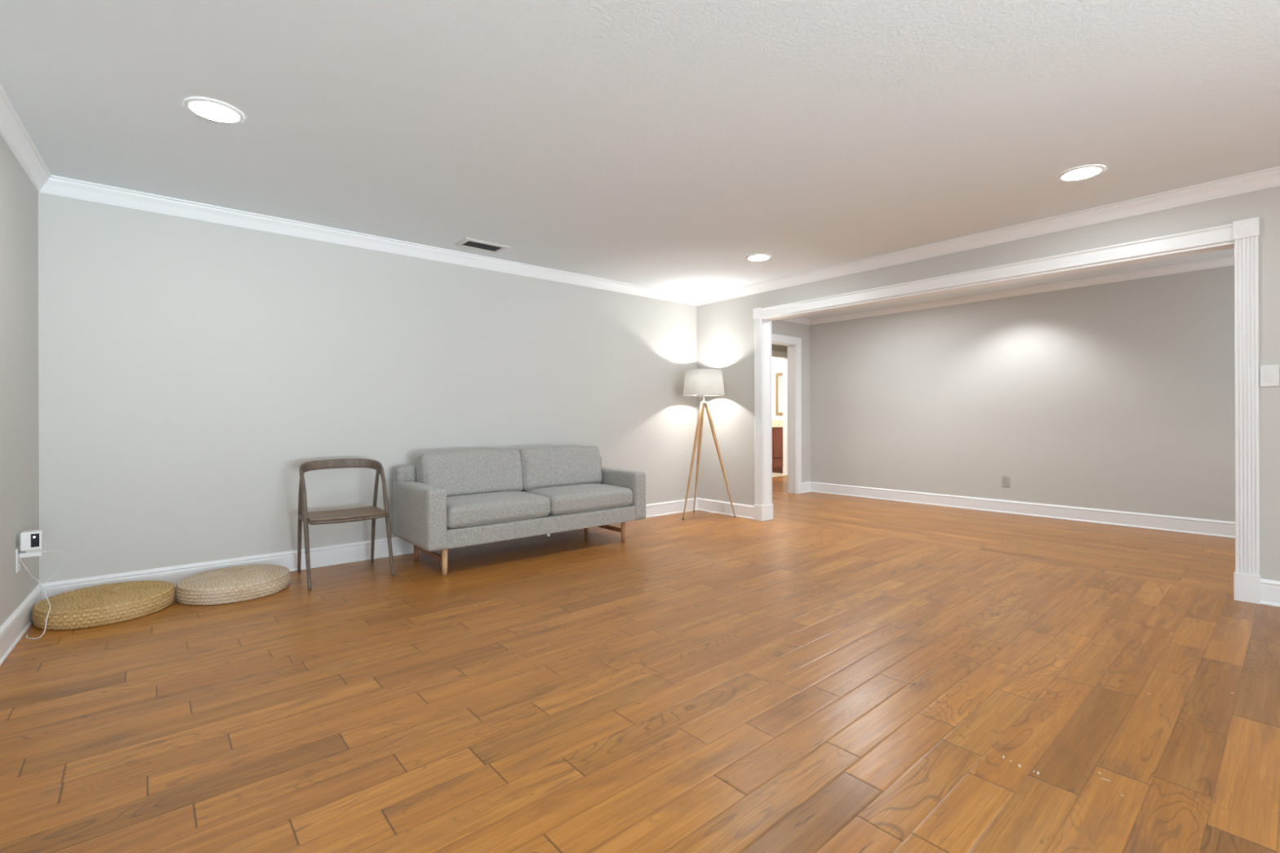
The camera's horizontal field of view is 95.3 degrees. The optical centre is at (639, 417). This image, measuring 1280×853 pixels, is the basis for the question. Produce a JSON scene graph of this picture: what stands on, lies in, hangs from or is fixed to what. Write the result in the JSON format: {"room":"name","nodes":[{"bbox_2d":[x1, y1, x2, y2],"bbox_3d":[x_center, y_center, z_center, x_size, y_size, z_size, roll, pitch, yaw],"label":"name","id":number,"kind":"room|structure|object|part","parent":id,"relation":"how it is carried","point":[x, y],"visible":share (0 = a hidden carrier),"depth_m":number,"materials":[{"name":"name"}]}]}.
{"room":"living room","nodes":[
{"label":"living room","id":0,"kind":"room"},
{"bbox_2d":[0,135,39,626],"bbox_3d":[-0.583,-0.150,-0.428,0.120,2.440,9.311,0,0,-38],"label":"wall","id":1,"kind":"structure","parent":0,"point":[19,197],"depth_m":2.88,"materials":[{"name":"paint"}]},
{"bbox_2d":[15,546,21,573],"bbox_3d":[-3.056,0.700,2.869,0.010,0.118,0.074,0,0,-38],"label":"wall outlet","id":2,"kind":"object","parent":1,"relation":"attached to","point":[18,563],"visible":0.9,"depth_m":2.85,"materials":[{"name":"white plastic"}]},
{"bbox_2d":[20,529,44,552],"bbox_3d":[-3.017,0.615,2.895,0.076,0.101,0.072,0,0,-38],"label":"plug","id":3,"kind":"object","parent":2,"relation":"attached to","point":[33,540],"visible":1,"depth_m":2.87,"materials":[{"name":"white plastic"}]},
{"bbox_3d":[-2.984,0.607,2.877,0.030,0.066,0.003,0,0,-38],"label":"panel","id":4,"kind":"part","parent":3,"relation":"part of","materials":[{"name":"black plastic"}]},
{"bbox_2d":[0,583,42,666],"bbox_3d":[-0.525,0.999,-0.382,0.022,0.142,9.306,0,0,-38],"label":"baseboard","id":5,"kind":"structure","parent":1,"relation":"attached to","point":[12,630],"depth_m":2.81,"materials":[{"name":"paint"}]},
{"bbox_2d":[0,83,51,192],"bbox_3d":[-0.516,-1.323,-0.370,0.062,0.094,9.306,0,0,-38],"label":"trim","id":6,"kind":"structure","parent":1,"relation":"attached to","point":[13,131],"depth_m":2.81,"materials":[{"name":"paint"}]},
{"bbox_2d":[38,192,697,582],"bbox_3d":[-1.450,-0.147,5.003,5.416,2.440,0.120,0,0,-40],"label":"wall","id":7,"kind":"structure","parent":0,"point":[189,370],"depth_m":4.05,"materials":[{"name":"paint"}]},
{"bbox_2d":[39,174,697,306],"bbox_3d":[-1.349,-1.321,4.972,5.296,0.094,0.062,0,0,-40],"label":"trim","id":8,"kind":"structure","parent":7,"relation":"attached to","point":[55,185],"depth_m":4.16,"materials":[{"name":"paint"}]},
{"bbox_2d":[41,497,697,599],"bbox_3d":[-1.355,1.001,4.987,5.296,0.142,0.022,0,0,-40],"label":"baseboard","id":9,"kind":"structure","parent":7,"relation":"attached to","point":[331,555],"depth_m":4.06,"materials":[{"name":"paint"}]},
{"bbox_2d":[0,471,1279,852],"bbox_3d":[2.571,1.080,4.014,11.504,0.041,14.578,0,0,-40],"label":"floor","id":10,"kind":"structure","parent":0,"point":[829,673],"depth_m":2.19,"materials":[{"name":"brown wood"}]},
{"bbox_2d":[18,550,63,639],"bbox_3d":[-2.985,0.871,2.905,0.146,0.411,0.184,0,0,-38],"label":"power cord","id":11,"kind":"object","parent":10,"relation":"on","point":[23,554],"visible":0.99,"depth_m":2.89,"materials":[{"name":"white plastic"}]},
{"bbox_2d":[31,580,175,630],"bbox_3d":[-2.946,1.021,3.230,0.590,0.113,0.590,0,0,-40],"label":"floor cushion","id":12,"kind":"object","parent":10,"relation":"on","point":[100,605],"visible":1,"depth_m":3.09,"materials":[{"name":"beige wicker"}]},
{"bbox_2d":[175,564,290,605],"bbox_3d":[-2.503,1.019,3.608,0.586,0.113,0.586,0,0,-13],"label":"floor cushion","id":13,"kind":"object","parent":10,"relation":"on","point":[237,584],"visible":1,"depth_m":3.46,"materials":[{"name":"beige wicker"}]},
{"bbox_2d":[297,458,394,590],"bbox_3d":[-2.029,0.685,3.987,0.528,0.784,0.541,0,0,-40],"label":"wooden chair","id":14,"kind":"object","parent":10,"relation":"on","point":[355,514],"visible":1,"depth_m":3.98,"materials":[{"name":"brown wood"}]},
{"bbox_3d":[-2.302,0.718,3.949,0.027,0.718,0.248,0,0,-35],"label":"leg","id":15,"kind":"part","parent":14,"relation":"part of","materials":[{"name":"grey wood"}]},
{"bbox_3d":[-2.211,0.668,3.835,0.018,0.029,0.285,0,0,-40],"label":"seat rail","id":16,"kind":"part","parent":14,"relation":"part of","materials":[{"name":"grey wood"}]},
{"bbox_3d":[-2.115,0.774,3.704,0.030,0.606,0.211,0,0,-40],"label":"leg","id":17,"kind":"part","parent":14,"relation":"part of","materials":[{"name":"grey wood"}]},
{"bbox_3d":[-2.053,0.392,4.014,0.521,0.198,0.240,0,0,-40],"label":"rail","id":18,"kind":"part","parent":14,"relation":"part of","materials":[{"name":"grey wood"}]},
{"bbox_3d":[-1.998,0.655,3.949,0.472,0.033,0.315,0,0,-40],"label":"seat","id":19,"kind":"part","parent":14,"relation":"part of","materials":[{"name":"brown wood"}]},
{"bbox_3d":[-1.905,0.673,3.841,0.472,0.033,0.026,0,0,-40],"label":"rail","id":20,"kind":"part","parent":14,"relation":"part of","materials":[{"name":"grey wood"}]},
{"bbox_3d":[-1.930,0.716,4.245,0.026,0.718,0.220,0,0,-37],"label":"leg","id":21,"kind":"part","parent":14,"relation":"part of","materials":[{"name":"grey wood"}]},
{"bbox_3d":[-1.733,0.772,4.023,0.030,0.606,0.216,0,0,-40],"label":"leg","id":22,"kind":"part","parent":14,"relation":"part of","materials":[{"name":"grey wood"}]},
{"bbox_2d":[392,445,645,574],"bbox_3d":[-0.922,0.664,4.788,1.934,0.812,0.780,0,0,-40],"label":"sofa","id":23,"kind":"object","parent":10,"relation":"on","point":[442,501],"visible":1,"depth_m":4.49,"materials":[{"name":"grey fabric"}]},
{"bbox_3d":[-1.687,0.987,4.397,0.040,0.171,0.040,0,0,-40],"label":"leg","id":24,"kind":"part","parent":23,"relation":"part of","materials":[{"name":"brown wood"}]},
{"bbox_3d":[-1.598,0.693,4.203,0.147,0.424,0.757,0,0,-40],"label":"armrest","id":25,"kind":"part","parent":23,"relation":"part of","materials":[{"name":"grey fabric"}]},
{"bbox_3d":[-1.332,0.986,3.977,0.040,0.171,0.040,0,0,-40],"label":"leg","id":26,"kind":"part","parent":23,"relation":"part of","materials":[{"name":"brown wood"}]},
{"bbox_2d":[415,448,523,497],"bbox_3d":[-1.336,0.452,4.642,0.834,0.380,0.262,0,0,-40],"label":"cushion","id":27,"kind":"object","parent":23,"relation":"on","point":[460,473],"depth_m":4.53,"materials":[{"name":"grey fabric"}]},
{"bbox_3d":[-1.128,0.625,5.033,1.911,0.517,0.139,0,0,-40],"label":"backrest","id":28,"kind":"part","parent":23,"relation":"part of","materials":[{"name":"grey fabric"}]},
{"bbox_2d":[446,491,550,528],"bbox_3d":[-1.186,0.690,4.462,0.827,0.195,0.621,0,0,-40],"label":"seat cushion","id":29,"kind":"object","parent":23,"relation":"on","point":[464,509],"depth_m":4.27,"materials":[{"name":"grey fabric"}]},
{"bbox_3d":[-0.909,0.833,4.773,1.690,0.129,0.735,0,0,-40],"label":"seat","id":30,"kind":"part","parent":23,"relation":"part of","materials":[{"name":"grey fabric"}]},
{"bbox_2d":[518,445,601,491],"bbox_3d":[-0.712,0.450,5.169,0.825,0.384,0.258,0,0,-40],"label":"cushion","id":31,"kind":"object","parent":23,"relation":"on","point":[541,468],"depth_m":5.04,"materials":[{"name":"grey fabric"}]},
{"bbox_2d":[523,483,632,515],"bbox_3d":[-0.555,0.688,4.994,0.826,0.194,0.621,0,0,-40],"label":"seat cushion","id":32,"kind":"object","parent":23,"relation":"on","point":[565,499],"depth_m":4.81,"materials":[{"name":"grey fabric"}]},
{"bbox_3d":[-0.144,0.982,4.980,0.040,0.171,0.040,0,0,-40],"label":"leg","id":33,"kind":"part","parent":23,"relation":"part of","materials":[{"name":"brown wood"}]},
{"bbox_3d":[-0.233,0.688,5.356,0.146,0.425,0.756,0,0,-40],"label":"armrest","id":34,"kind":"part","parent":23,"relation":"part of","materials":[{"name":"grey fabric"}]},
{"bbox_2d":[682,368,735,519],"bbox_3d":[0.645,0.281,6.247,0.573,1.571,0.565,0,0,-40],"label":"tripod floor lamp","id":35,"kind":"object","parent":10,"relation":"on","point":[698,382],"visible":1,"depth_m":6.14,"materials":[{"name":"white fabric"}]},
{"bbox_3d":[0.560,0.448,6.156,0.322,1.227,0.037,0,0,-40],"label":"leg","id":36,"kind":"part","parent":35,"relation":"part of","materials":[{"name":"brown wood"}]},
{"bbox_3d":[0.645,0.448,6.424,0.037,1.227,0.317,0,0,-15],"label":"leg","id":37,"kind":"part","parent":35,"relation":"part of","materials":[{"name":"brown wood"}]},
{"bbox_3d":[0.685,-0.241,6.265,0.072,0.181,0.072,0,0,-40],"label":"socket stem","id":38,"kind":"part","parent":35,"relation":"part of","materials":[{"name":"white plastic"}]},
{"bbox_3d":[0.684,-0.370,6.265,0.444,0.265,0.444,0,0,-40],"label":"lamp shade","id":39,"kind":"part","parent":35,"relation":"part of","materials":[{"name":"white fabric"}]},
{"bbox_3d":[0.853,0.447,6.226,0.328,1.228,0.037,0,0,13],"label":"leg","id":40,"kind":"part","parent":35,"relation":"part of","materials":[{"name":"brown wood"}]},
{"bbox_2d":[772,427,782,473],"bbox_3d":[2.427,0.628,11.653,0.491,0.865,1.720,0,0,-40],"label":"bathroom vanity","id":41,"kind":"object","parent":10,"relation":"on","point":[777,433],"visible":0.14,"depth_m":11.08,"materials":[{"name":"brown wood"}]},
{"bbox_3d":[2.423,0.485,11.296,0.026,0.550,0.400,0,0,-40],"label":"door","id":42,"kind":"part","parent":41,"relation":"part of","materials":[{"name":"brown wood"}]},
{"bbox_2d":[772,419,782,427],"bbox_3d":[2.421,0.121,11.649,0.507,0.142,1.760,0,0,-40],"label":"countertop","id":43,"kind":"structure","parent":41,"relation":"on","point":[775,423],"depth_m":11.58,"materials":[{"name":"beige stone"}]},
{"bbox_3d":[2.678,0.860,11.000,0.020,0.160,0.360,0,0,-40],"label":"drawer","id":44,"kind":"part","parent":41,"relation":"part of","materials":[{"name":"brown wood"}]},
{"bbox_3d":[2.674,0.485,10.998,0.026,0.550,0.360,0,0,-40],"label":"door","id":45,"kind":"part","parent":41,"relation":"part of","materials":[{"name":"brown wood"}]},
{"bbox_2d":[0,0,1279,319],"bbox_3d":[2.220,-1.429,4.495,11.200,0.100,13.600,0,0,-40],"label":"ceiling","id":46,"kind":"structure","parent":0,"point":[663,144],"depth_m":2.65,"materials":[{"name":"white paint"}]},
{"bbox_2d":[184,97,244,123],"bbox_3d":[-1.894,-1.360,2.599,0.216,0.012,0.216,0,0,-40],"label":"recessed light","id":47,"kind":"object","parent":46,"relation":"in","point":[214,110],"visible":1,"depth_m":2.58,"materials":[{"name":"white plastic"}]},
{"bbox_2d":[453,237,510,253],"bbox_3d":[-1.258,-1.363,4.647,0.370,0.009,0.232,0,0,-40],"label":"ceiling vent","id":48,"kind":"object","parent":46,"relation":"in","point":[467,242],"visible":1,"depth_m":4.63,"materials":[{"name":"white metal"}]},
{"bbox_2d":[746,253,771,261],"bbox_3d":[1.021,-1.369,5.015,0.216,0.012,0.216,0,0,-40],"label":"recessed light","id":49,"kind":"object","parent":46,"relation":"in","point":[757,257],"visible":1,"depth_m":4.98,"materials":[{"name":"white plastic"}]},
{"bbox_2d":[1057,164,1105,181],"bbox_3d":[2.491,-1.373,3.293,0.216,0.012,0.216,0,0,-40],"label":"recessed light","id":50,"kind":"object","parent":46,"relation":"in","point":[1083,172],"visible":1,"depth_m":3.27,"materials":[{"name":"white plastic"}]},
{"bbox_2d":[771,357,782,419],"bbox_3d":[1.654,-0.157,11.310,2.320,2.440,2.250,0,0,-40],"label":"wall","id":51,"kind":"structure","parent":0,"point":[776,363],"depth_m":11.70,"materials":[{"name":"paint"}]},
{"bbox_2d":[775,372,782,415],"bbox_3d":[2.910,-0.463,11.442,0.028,0.847,0.610,0,0,-40],"label":"framed mirror","id":52,"kind":"object","parent":51,"relation":"attached to","point":[779,376],"visible":0.38,"depth_m":11.61,"materials":[{"name":"gold metal"}]},
{"bbox_2d":[777,375,782,412],"bbox_3d":[2.914,-0.463,11.445,0.006,0.739,0.502,0,0,-40],"label":"mirror glass","id":53,"kind":"object","parent":52,"relation":"attached to","point":[780,377],"depth_m":11.59,"materials":[{"name":"mirror"}]},
{"bbox_2d":[772,474,787,477],"bbox_3d":[2.383,1.060,10.385,0.735,0.022,0.140,0,0,-40],"label":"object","id":54,"kind":"structure","parent":51,"relation":"attached to","point":[782,475],"depth_m":10.45,"materials":[{"name":"beige wood"}]},
{"bbox_2d":[771,343,787,352],"bbox_3d":[1.644,-0.157,9.757,5.100,2.440,0.110,0,0,-40],"label":"wall","id":55,"kind":"structure","parent":0,"point":[774,347],"depth_m":10.39,"materials":[{"name":"paint"}]},
{"bbox_2d":[771,351,787,475],"bbox_3d":[2.383,-0.054,10.381,0.913,2.230,0.158,0,0,-40],"label":"door frame","id":56,"kind":"structure","parent":55,"relation":"in","point":[777,354],"depth_m":10.61,"materials":[{"name":"paint"}]},
{"bbox_3d":[2.422,-1.125,10.331,0.911,0.089,0.020,0,0,-40],"label":"head casing","id":57,"kind":"part","parent":56,"relation":"part of","materials":[{"name":"paint"}]},
{"bbox_3d":[2.654,-0.088,10.693,0.089,1.995,0.018,0,0,-40],"label":"casing","id":58,"kind":"part","parent":56,"relation":"part of","materials":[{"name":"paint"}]},
{"bbox_2d":[771,320,810,482],"bbox_3d":[1.524,-0.157,7.637,2.258,2.440,0.125,0,0,-40],"label":"wall","id":59,"kind":"structure","parent":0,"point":[778,326],"depth_m":8.23,"materials":[{"name":"paint"}]},
{"bbox_2d":[771,333,802,493],"bbox_3d":[1.804,-0.023,7.873,1.053,2.170,0.173,0,0,-40],"label":"door frame","id":60,"kind":"structure","parent":59,"relation":"attached to","point":[793,344],"depth_m":8.12,"materials":[{"name":"paint"}]},
{"bbox_3d":[1.848,-1.058,7.818,1.051,0.099,0.020,0,0,-40],"label":"head casing","id":61,"kind":"part","parent":60,"relation":"part of","materials":[{"name":"paint"}]},
{"bbox_3d":[2.119,-0.051,8.233,0.099,1.925,0.018,0,0,-40],"label":"casing","id":62,"kind":"part","parent":60,"relation":"part of","materials":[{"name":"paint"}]},
{"bbox_3d":[2.212,-0.051,8.124,0.099,1.925,0.018,0,0,-40],"label":"casing","id":63,"kind":"part","parent":60,"relation":"part of","materials":[{"name":"paint"}]},
{"bbox_2d":[802,481,810,493],"bbox_3d":[2.348,0.990,8.233,0.235,0.142,0.022,0,0,-40],"label":"baseboard","id":64,"kind":"structure","parent":59,"relation":"attached to","point":[806,486],"depth_m":8.23,"materials":[{"name":"paint"}]},
{"bbox_2d":[697,186,1279,581],"bbox_3d":[3.669,-0.163,3.240,0.135,2.440,9.418,0,0,-40],"label":"wall","id":65,"kind":"structure","parent":0,"point":[725,328],"depth_m":4.36,"materials":[{"name":"paint"}]},
{"bbox_2d":[697,497,753,519],"bbox_3d":[0.923,0.994,6.377,0.022,0.142,0.837,0,0,-40],"label":"baseboard","id":66,"kind":"structure","parent":65,"relation":"attached to","point":[744,511],"depth_m":6.35,"materials":[{"name":"paint"}]},
{"bbox_2d":[697,165,1279,306],"bbox_3d":[3.629,-1.336,3.131,0.062,0.094,9.298,0,0,-40],"label":"trim","id":67,"kind":"structure","parent":65,"relation":"attached to","point":[1268,178],"depth_m":4.11,"materials":[{"name":"paint"}]},
{"bbox_2d":[753,217,1260,604],"bbox_3d":[2.410,-0.035,4.732,0.200,2.190,3.602,0,0,-40],"label":"cased opening","id":68,"kind":"structure","parent":65,"relation":"in","point":[1242,235],"depth_m":3.61,"materials":[{"name":"paint"}]},
{"bbox_3d":[1.223,-0.059,6.019,0.020,1.926,0.095,0,0,-40],"label":"fluted casing","id":69,"kind":"part","parent":68,"relation":"part of","materials":[{"name":"paint"}]},
{"bbox_3d":[1.341,-0.059,6.119,0.020,1.926,0.095,0,0,-40],"label":"fluted casing","id":70,"kind":"part","parent":68,"relation":"part of","materials":[{"name":"paint"}]},
{"bbox_3d":[2.345,-1.069,4.681,0.026,0.096,3.418,0,0,-40],"label":"head casing","id":71,"kind":"part","parent":68,"relation":"part of","materials":[{"name":"paint"}]},
{"bbox_3d":[3.480,-0.066,3.345,0.020,1.926,0.095,0,0,-40],"label":"fluted casing","id":72,"kind":"part","parent":68,"relation":"part of","materials":[{"name":"paint"}]},
{"bbox_2d":[1259,364,1279,386],"bbox_3d":[3.539,-0.233,3.280,0.012,0.120,0.074,0,0,-40],"label":"light switch","id":73,"kind":"object","parent":65,"relation":"attached to","point":[1268,374],"visible":1,"depth_m":3.28,"materials":[{"name":"white plastic"}]},
{"bbox_2d":[1260,578,1279,607],"bbox_3d":[5.083,0.981,1.449,0.022,0.142,4.861,0,0,-40],"label":"baseboard","id":74,"kind":"structure","parent":65,"relation":"attached to","point":[1269,588],"depth_m":3.27,"materials":[{"name":"paint"}]},
{"bbox_2d":[809,265,1235,521],"bbox_3d":[4.340,-0.166,6.144,0.120,2.440,6.030,0,0,-40],"label":"wall","id":75,"kind":"structure","parent":0,"point":[1118,396],"depth_m":6.14,"materials":[{"name":"paint"}]},
{"bbox_2d":[780,316,810,324],"bbox_3d":[1.578,-1.343,7.568,2.258,0.068,0.055,0,0,-40],"label":"trim","id":76,"kind":"structure","parent":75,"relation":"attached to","point":[797,320],"depth_m":8.10,"materials":[{"name":"paint"}]},
{"bbox_2d":[1001,475,1009,486],"bbox_3d":[4.025,0.706,6.419,0.010,0.115,0.078,0,0,-40],"label":"wall outlet","id":77,"kind":"object","parent":75,"relation":"attached to","point":[1005,479],"visible":1,"depth_m":6.42,"materials":[{"name":"grey plastic"}]},
{"bbox_2d":[809,256,1234,324],"bbox_3d":[4.269,-1.351,6.088,0.055,0.068,5.790,0,0,-40],"label":"trim","id":78,"kind":"structure","parent":75,"relation":"attached to","point":[1228,261],"depth_m":6.10,"materials":[{"name":"paint"}]},
{"bbox_2d":[810,481,1235,538],"bbox_3d":[4.289,0.984,6.098,0.022,0.142,5.790,0,0,-40],"label":"baseboard","id":79,"kind":"structure","parent":75,"relation":"attached to","point":[1218,528],"depth_m":6.11,"materials":[{"name":"paint"}]}
]}

